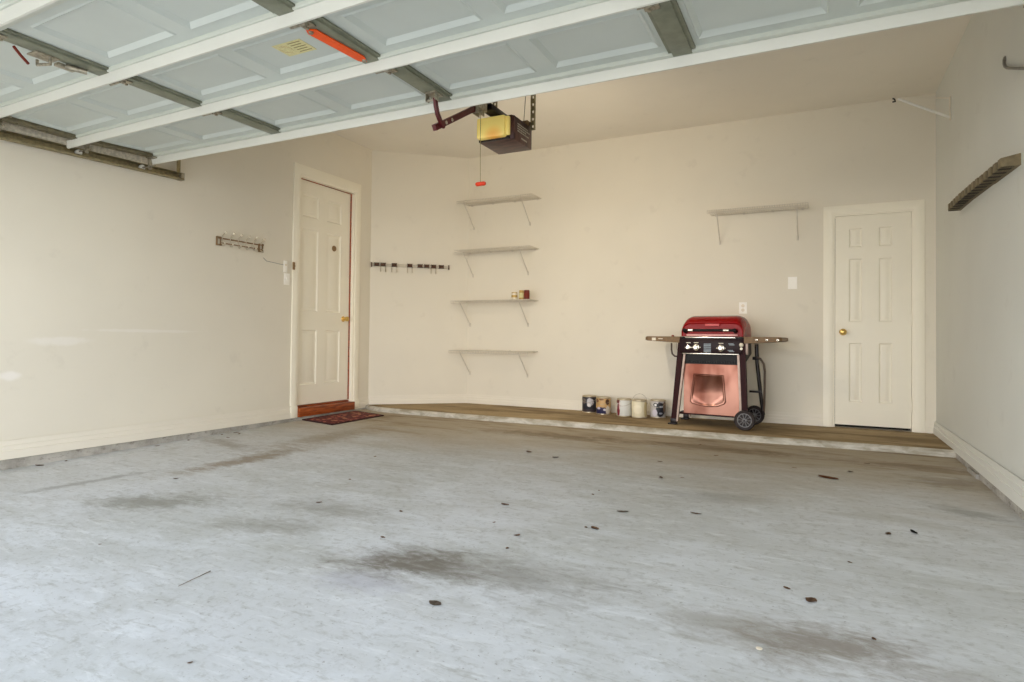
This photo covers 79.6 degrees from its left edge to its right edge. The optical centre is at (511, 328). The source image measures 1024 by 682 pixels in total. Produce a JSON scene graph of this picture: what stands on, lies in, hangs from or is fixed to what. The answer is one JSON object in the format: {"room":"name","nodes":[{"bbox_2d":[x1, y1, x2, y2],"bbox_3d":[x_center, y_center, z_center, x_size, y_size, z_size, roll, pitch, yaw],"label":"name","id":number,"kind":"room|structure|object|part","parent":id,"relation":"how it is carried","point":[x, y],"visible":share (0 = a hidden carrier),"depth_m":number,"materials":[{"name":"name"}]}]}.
{"room":"garage","nodes":[
{"label":"garage","id":0,"kind":"room"},
{"bbox_2d":[0,121,371,440],"bbox_3d":[-2.984,-0.521,5.225,0.120,3.479,5.293,0,-1,27],"label":"wall","id":1,"kind":"structure","parent":0,"point":[121,305],"depth_m":5.08,"materials":[{"name":"paint"}]},
{"bbox_2d":[0,406,290,459],"bbox_3d":[-3.201,0.836,4.629,0.016,0.130,4.090,0,-1,27],"label":"baseboard","id":2,"kind":"structure","parent":1,"relation":"attached to","point":[11,449],"depth_m":4.92,"materials":[{"name":"paint"}]},
{"bbox_2d":[0,408,364,470],"bbox_3d":[-2.943,1.040,5.168,0.030,0.256,5.293,0,-1,27],"label":"footing","id":3,"kind":"object","parent":1,"relation":"attached to","point":[7,464],"visible":0.29,"depth_m":4.85,"materials":[{"name":"concrete"}]},
{"bbox_2d":[216,231,265,251],"bbox_3d":[-2.560,-0.820,5.846,0.086,0.136,0.528,0,-1,27],"label":"coat rack","id":4,"kind":"object","parent":1,"relation":"attached to","point":[249,236],"visible":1,"depth_m":5.81,"materials":[{"name":"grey metal"}]},
{"bbox_2d":[283,261,286,271],"bbox_3d":[-2.345,-0.637,6.357,0.016,0.118,0.049,0,-1,27],"label":"button","id":5,"kind":"object","parent":1,"relation":"attached to","point":[284,262],"visible":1,"depth_m":6.34,"materials":[{"name":"white plastic"}]},
{"bbox_2d":[284,273,289,284],"bbox_3d":[-2.336,-0.509,6.375,0.018,0.118,0.079,0,-1,27],"label":"light switch","id":6,"kind":"object","parent":1,"relation":"attached to","point":[286,275],"visible":1,"depth_m":6.37,"materials":[{"name":"white plastic"}]},
{"bbox_2d":[290,162,360,417],"bbox_3d":[-2.125,-0.390,6.932,0.195,2.696,1.074,0,-1,27],"label":"door","id":7,"kind":"structure","parent":1,"relation":"in","point":[324,366],"depth_m":6.94,"materials":[{"name":"paint"}]},
{"bbox_3d":[-2.147,-0.386,6.948,0.045,2.444,0.840,0,-1,27],"label":"panel","id":8,"kind":"part","parent":7,"relation":"part of","materials":[{"name":"paint"}]},
{"bbox_3d":[-1.951,-0.107,7.205,0.077,0.066,0.066,0,-1,27],"label":"knob","id":9,"kind":"part","parent":7,"relation":"part of","materials":[{"name":"gold metal"}]},
{"bbox_2d":[358,396,368,405],"bbox_3d":[-1.814,0.888,7.425,0.016,0.106,0.253,0,-1,27],"label":"baseboard","id":10,"kind":"structure","parent":1,"relation":"attached to","point":[362,400],"depth_m":7.45,"materials":[{"name":"paint"}]},
{"bbox_2d":[368,150,468,395],"bbox_3d":[-1.175,-0.455,7.780,1.222,3.479,0.120,1,-1,-15],"label":"wall","id":11,"kind":"structure","parent":0,"point":[417,217],"depth_m":7.72,"materials":[{"name":"paint"}]},
{"bbox_2d":[371,262,448,273],"bbox_3d":[-1.263,-0.745,7.668,0.975,0.121,0.064,1,-1,-15],"label":"rail","id":12,"kind":"object","parent":11,"relation":"attached to","point":[391,265],"visible":1,"depth_m":7.66,"materials":[{"name":"metal"}]},
{"bbox_2d":[368,394,465,404],"bbox_3d":[-1.173,0.889,7.690,1.222,0.113,0.016,1,-1,-15],"label":"baseboard","id":13,"kind":"structure","parent":11,"relation":"attached to","point":[437,398],"depth_m":7.68,"materials":[{"name":"paint"}]},
{"bbox_2d":[0,409,1023,681],"bbox_3d":[-0.157,1.131,4.143,5.912,0.400,6.250,0,-1,27],"label":"floor","id":14,"kind":"structure","parent":0,"point":[96,551],"depth_m":2.55,"materials":[{"name":"concrete"}]},
{"bbox_2d":[302,411,383,424],"bbox_3d":[-1.826,0.975,6.715,0.553,0.026,0.943,0,-1,27],"label":"doormat","id":15,"kind":"object","parent":14,"relation":"on","point":[339,418],"visible":1,"depth_m":6.65,"materials":[{"name":"red fabric"}]},
{"bbox_2d":[429,600,440,604],"bbox_3d":[-0.271,0.965,2.159,0.055,0.003,0.035,0,-1,36],"label":"leaf","id":16,"kind":"object","parent":14,"relation":"on","point":[433,602],"visible":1,"depth_m":2.16,"materials":[{"name":"brown plant"}]},
{"bbox_2d":[365,403,954,457],"bbox_3d":[1.006,0.992,6.474,5.912,0.087,1.048,0,-1,27],"label":"concrete ledge","id":17,"kind":"object","parent":14,"relation":"on","point":[929,444],"visible":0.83,"depth_m":5.86,"materials":[{"name":"beige concrete"}]},
{"bbox_2d":[582,395,596,412],"bbox_3d":[0.881,0.862,6.999,0.175,0.189,0.174,0,-1,27],"label":"paint can","id":18,"kind":"object","parent":17,"relation":"on","point":[588,401],"visible":0.89,"depth_m":6.93,"materials":[{"name":"metal"}]},
{"bbox_2d":[596,396,610,414],"bbox_3d":[1.017,0.860,6.834,0.175,0.189,0.174,0,-1,27],"label":"paint can","id":19,"kind":"object","parent":17,"relation":"on","point":[603,403],"visible":1,"depth_m":6.77,"materials":[{"name":"metal"}]},
{"bbox_2d":[616,398,631,416],"bbox_3d":[1.219,0.860,6.677,0.175,0.189,0.174,0,-1,27],"label":"paint can","id":20,"kind":"object","parent":17,"relation":"on","point":[624,405],"visible":0.98,"depth_m":6.61,"materials":[{"name":"metal"}]},
{"bbox_2d":[631,394,647,417],"bbox_3d":[1.365,0.829,6.580,0.175,0.251,0.164,0,-1,27],"label":"paint can","id":21,"kind":"object","parent":17,"relation":"on","point":[639,406],"visible":1,"depth_m":6.51,"materials":[{"name":"metal"}]},
{"bbox_2d":[650,399,665,417],"bbox_3d":[1.565,0.862,6.588,0.175,0.189,0.174,0,-1,27],"label":"paint can","id":22,"kind":"object","parent":17,"relation":"on","point":[657,406],"visible":1,"depth_m":6.52,"materials":[{"name":"metal"}]},
{"bbox_2d":[646,316,787,430],"bbox_3d":[2.006,0.416,6.073,1.280,1.073,0.563,0,-1,31],"label":"gas grill","id":23,"kind":"object","parent":17,"relation":"on","point":[711,362],"visible":1,"depth_m":5.90,"materials":[{"name":"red metal"}]},
{"bbox_3d":[1.634,0.519,6.058,0.123,0.833,0.040,0,-1,31],"label":"leg","id":24,"kind":"part","parent":23,"relation":"part of","materials":[{"name":"black metal"}]},
{"bbox_3d":[1.772,0.185,5.925,0.068,0.068,0.034,0,-1,31],"label":"control knob","id":25,"kind":"part","parent":23,"relation":"part of","materials":[{"name":"silver metal"}]},
{"bbox_2d":[680,410,734,417],"bbox_3d":[2.010,0.844,6.096,0.620,0.018,0.390,0,-1,31],"label":"shelf","id":26,"kind":"object","parent":23,"relation":"attached to","point":[691,412],"depth_m":5.92,"materials":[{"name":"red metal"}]},
{"bbox_3d":[1.881,0.021,5.850,0.455,0.025,0.025,0,-1,31],"label":"handle","id":27,"kind":"part","parent":23,"relation":"part of","materials":[{"name":"black plastic"}]},
{"bbox_3d":[1.906,0.177,5.897,0.592,0.142,0.057,0,-1,31],"label":"control panel","id":28,"kind":"part","parent":23,"relation":"part of","materials":[{"name":"black metal"}]},
{"bbox_3d":[1.897,0.168,5.882,0.530,0.168,0.033,0,-1,31],"label":"silver trim","id":29,"kind":"part","parent":23,"relation":"part of","materials":[{"name":"silver metal"}]},
{"bbox_3d":[1.912,0.588,5.906,0.520,0.484,0.020,0,-1,31],"label":"panel","id":30,"kind":"part","parent":23,"relation":"part of","materials":[{"name":"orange metal"}]},
{"bbox_3d":[2.030,-0.018,6.081,0.580,0.205,0.443,0,-1,31],"label":"lid","id":31,"kind":"part","parent":23,"relation":"part of","materials":[{"name":"red metal"}]},
{"bbox_3d":[1.971,0.189,5.804,0.068,0.068,0.034,0,-1,31],"label":"control knob","id":32,"kind":"part","parent":23,"relation":"part of","materials":[{"name":"silver metal"}]},
{"bbox_3d":[2.164,0.475,5.737,0.077,0.745,0.040,0,-1,31],"label":"leg","id":33,"kind":"part","parent":23,"relation":"part of","materials":[{"name":"black metal"}]},
{"bbox_2d":[806,597,816,601],"bbox_3d":[1.070,0.971,2.195,0.038,0.004,0.047,0,-1,17],"label":"scrap","id":34,"kind":"object","parent":14,"relation":"on","point":[809,599],"visible":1,"depth_m":2.20,"materials":[{"name":"brown"}]},
{"bbox_2d":[818,475,837,478],"bbox_3d":[2.083,0.982,4.047,0.073,0.006,0.130,2,-1,-39],"label":"dry leaf","id":35,"kind":"object","parent":14,"relation":"on","point":[829,477],"visible":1,"depth_m":4.05,"materials":[{"name":"brown plant"}]},
{"bbox_2d":[332,14,972,157],"bbox_3d":[-0.040,-2.344,4.362,6.152,0.200,6.540,0,-1,27],"label":"ceiling","id":36,"kind":"structure","parent":0,"point":[913,60],"depth_m":5.76,"materials":[{"name":"paint"}]},
{"bbox_2d":[0,122,184,180],"bbox_3d":[-3.400,-0.677,4.087,0.101,3.218,2.594,0,-1,27],"label":"door track","id":37,"kind":"object","parent":36,"relation":"attached to","point":[5,135],"visible":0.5,"depth_m":4.53,"materials":[{"name":"metal"}]},
{"bbox_2d":[0,0,1023,169],"bbox_3d":[-0.899,-1.336,2.649,5.788,0.170,2.358,0,-1,27],"label":"garage door","id":38,"kind":"structure","parent":37,"relation":"attached to","point":[159,81],"depth_m":3.06,"materials":[{"name":"metal"}]},
{"bbox_3d":[-2.435,-1.354,3.046,0.015,0.048,0.113,1,-1,-7],"label":"lock cord","id":39,"kind":"part","parent":38,"relation":"part of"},
{"bbox_2d":[432,95,535,185],"bbox_3d":[-0.698,-1.619,3.005,0.347,1.313,3.255,0,-1,27],"label":"garage door opener","id":40,"kind":"object","parent":36,"relation":"hanging from","point":[502,133],"visible":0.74,"depth_m":4.17,"materials":[{"name":"brown metal"}]},
{"bbox_3d":[-0.420,-1.245,3.555,0.016,0.150,0.118,0,-1,27],"label":"curved arm","id":41,"kind":"part","parent":40,"relation":"part of","materials":[{"name":"red metal"}]},
{"bbox_3d":[-0.346,-1.285,3.749,0.024,0.297,0.472,0,-1,27],"label":"straight arm","id":42,"kind":"part","parent":40,"relation":"part of","materials":[{"name":"red metal"}]},
{"bbox_3d":[-0.208,-1.187,4.054,0.006,0.450,0.011,0,-1,27],"label":"pull cord","id":43,"kind":"part","parent":40,"relation":"part of","materials":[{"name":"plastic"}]},
{"bbox_3d":[-0.207,-0.952,4.052,0.076,0.028,0.028,0,-1,27],"label":"pull handle","id":44,"kind":"part","parent":40,"relation":"part of","materials":[{"name":"red plastic"}]},
{"bbox_3d":[-0.744,-1.507,2.950,0.080,0.048,3.120,0,-1,27],"label":"rail","id":45,"kind":"part","parent":40,"relation":"part of","materials":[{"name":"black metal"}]},
{"bbox_2d":[466,93,935,431],"bbox_3d":[1.648,-0.441,6.840,5.095,3.479,0.120,0,-1,27],"label":"wall","id":46,"kind":"structure","parent":0,"point":[629,251],"depth_m":6.72,"materials":[{"name":"paint"}]},
{"bbox_2d":[448,350,537,376],"bbox_3d":[-0.239,0.432,7.522,1.085,0.327,0.305,0,-1,27],"label":"wire shelf","id":47,"kind":"object","parent":46,"relation":"attached to","point":[483,351],"visible":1,"depth_m":7.41,"materials":[{"name":"white metal"}]},
{"bbox_2d":[450,299,537,326],"bbox_3d":[-0.223,-0.184,7.529,1.065,0.327,0.305,0,-1,27],"label":"wire shelf","id":48,"kind":"object","parent":46,"relation":"attached to","point":[502,300],"visible":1,"depth_m":7.45,"materials":[{"name":"white metal"}]},
{"bbox_2d":[511,292,516,298],"bbox_3d":[0.029,-0.384,7.367,0.072,0.088,0.072,0,-1,27],"label":"can","id":49,"kind":"object","parent":48,"relation":"on","point":[513,294],"visible":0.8,"depth_m":7.33,"materials":[{"name":"metal"}]},
{"bbox_2d":[519,290,523,298],"bbox_3d":[0.114,-0.396,7.336,0.060,0.112,0.060,0,-1,27],"label":"can","id":50,"kind":"object","parent":48,"relation":"on","point":[521,292],"visible":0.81,"depth_m":7.31,"materials":[{"name":"gold metal"}]},
{"bbox_2d":[524,290,529,298],"bbox_3d":[0.176,-0.396,7.294,0.066,0.112,0.066,0,-1,27],"label":"can","id":51,"kind":"object","parent":48,"relation":"on","point":[526,292],"visible":0.86,"depth_m":7.26,"materials":[{"name":"red metal"}]},
{"bbox_2d":[454,245,538,276],"bbox_3d":[-0.196,-0.813,7.530,1.020,0.327,0.305,0,-1,27],"label":"wire shelf","id":52,"kind":"object","parent":46,"relation":"attached to","point":[528,247],"visible":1,"depth_m":7.49,"materials":[{"name":"white metal"}]},
{"bbox_2d":[457,193,538,229],"bbox_3d":[-0.167,-1.420,7.530,1.020,0.327,0.305,0,-1,27],"label":"wire shelf","id":53,"kind":"object","parent":46,"relation":"attached to","point":[527,195],"visible":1,"depth_m":7.50,"materials":[{"name":"white metal"}]},
{"bbox_2d":[466,394,822,425],"bbox_3d":[1.234,0.903,6.939,4.071,0.113,0.016,0,-1,27],"label":"baseboard","id":54,"kind":"structure","parent":46,"relation":"attached to","point":[770,417],"depth_m":7.18,"materials":[{"name":"paint"}]},
{"bbox_2d":[739,302,746,313],"bbox_3d":[2.402,-0.210,6.387,0.080,0.122,0.012,0,-1,27],"label":"wall outlet","id":55,"kind":"object","parent":46,"relation":"attached to","point":[742,305],"visible":1,"depth_m":6.38,"materials":[{"name":"white plastic"}]},
{"bbox_2d":[707,202,808,244],"bbox_3d":[2.476,-1.049,6.204,0.935,0.327,0.305,0,-1,27],"label":"wire shelf","id":56,"kind":"object","parent":46,"relation":"attached to","point":[797,206],"visible":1,"depth_m":6.16,"materials":[{"name":"white metal"}]},
{"bbox_2d":[788,277,796,288],"bbox_3d":[2.823,-0.455,6.178,0.088,0.126,0.020,0,-1,27],"label":"light switch","id":57,"kind":"object","parent":46,"relation":"attached to","point":[792,281],"visible":1,"depth_m":6.18,"materials":[{"name":"white plastic"}]},
{"bbox_2d":[823,199,924,432],"bbox_3d":[3.458,-0.111,5.897,0.837,2.166,0.199,0,-1,27],"label":"door","id":58,"kind":"structure","parent":46,"relation":"in","point":[874,253],"depth_m":5.87,"materials":[{"name":"paint"}]},
{"bbox_3d":[3.208,0.037,5.950,0.066,0.066,0.077,0,-1,27],"label":"knob","id":59,"kind":"part","parent":58,"relation":"part of","materials":[{"name":"gold metal"}]},
{"bbox_3d":[3.457,-0.077,5.895,0.630,2.028,0.042,0,-1,27],"label":"panel","id":60,"kind":"part","parent":58,"relation":"part of","materials":[{"name":"paint"}]},
{"bbox_2d":[925,421,934,432],"bbox_3d":[3.842,0.908,5.638,0.089,0.113,0.016,0,-1,27],"label":"baseboard","id":61,"kind":"structure","parent":46,"relation":"attached to","point":[929,425],"depth_m":5.64,"materials":[{"name":"paint"}]},
{"bbox_2d":[936,5,1023,480],"bbox_3d":[2.621,-0.500,2.948,0.120,3.479,6.220,0,-1,27],"label":"wall","id":62,"kind":"structure","parent":0,"point":[980,246],"depth_m":4.01,"materials":[{"name":"paint"}]},
{"bbox_2d":[892,96,950,119],"bbox_3d":[3.407,-1.828,5.116,0.412,0.251,0.020,0,-1,27],"label":"wall bracket","id":63,"kind":"object","parent":62,"relation":"attached to","point":[949,97],"visible":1,"depth_m":5.08,"materials":[{"name":"metal"}]},
{"bbox_3d":[3.586,-1.800,5.026,0.012,0.195,0.020,0,-1,27],"label":"wall plate","id":64,"kind":"part","parent":63,"relation":"part of","materials":[{"name":"paint"}]},
{"bbox_2d":[948,193,973,210],"bbox_3d":[3.273,-0.928,4.486,0.089,0.070,0.464,0,-1,27],"label":"tool rack","id":65,"kind":"object","parent":62,"relation":"attached to","point":[957,204],"visible":0.8,"depth_m":4.46,"materials":[{"name":"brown wood"}]},
{"bbox_2d":[961,177,993,198],"bbox_3d":[3.047,-0.924,4.033,0.089,0.084,0.532,0,-1,27],"label":"tool rack","id":66,"kind":"object","parent":62,"relation":"attached to","point":[973,190],"visible":0.82,"depth_m":4.01,"materials":[{"name":"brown wood"}]},
{"bbox_2d":[933,421,1023,510],"bbox_3d":[2.510,0.878,2.904,0.016,0.181,6.100,0,-1,27],"label":"baseboard","id":67,"kind":"structure","parent":62,"relation":"attached to","point":[1010,485],"depth_m":3.84,"materials":[{"name":"grey paint"}]},
{"bbox_2d":[955,453,1023,519],"bbox_3d":[2.294,1.015,2.471,0.046,0.225,5.140,0,-1,27],"label":"footing","id":68,"kind":"object","parent":62,"relation":"attached to","point":[970,469],"visible":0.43,"depth_m":3.72,"materials":[{"name":"concrete"}]},
{"bbox_2d":[979,153,1020,184],"bbox_3d":[2.803,-0.910,3.544,0.089,0.086,0.543,0,-1,27],"label":"tool rack","id":69,"kind":"object","parent":62,"relation":"attached to","point":[1004,166],"visible":1,"depth_m":3.43,"materials":[{"name":"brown wood"}]},
{"bbox_2d":[1002,56,1023,69],"bbox_3d":[2.723,-1.438,3.337,0.028,0.296,0.574,0,-1,29],"label":"rod","id":70,"kind":"object","parent":62,"relation":"attached to","point":[1005,66],"visible":1,"depth_m":3.40,"materials":[{"name":"grey metal"}]}
]}

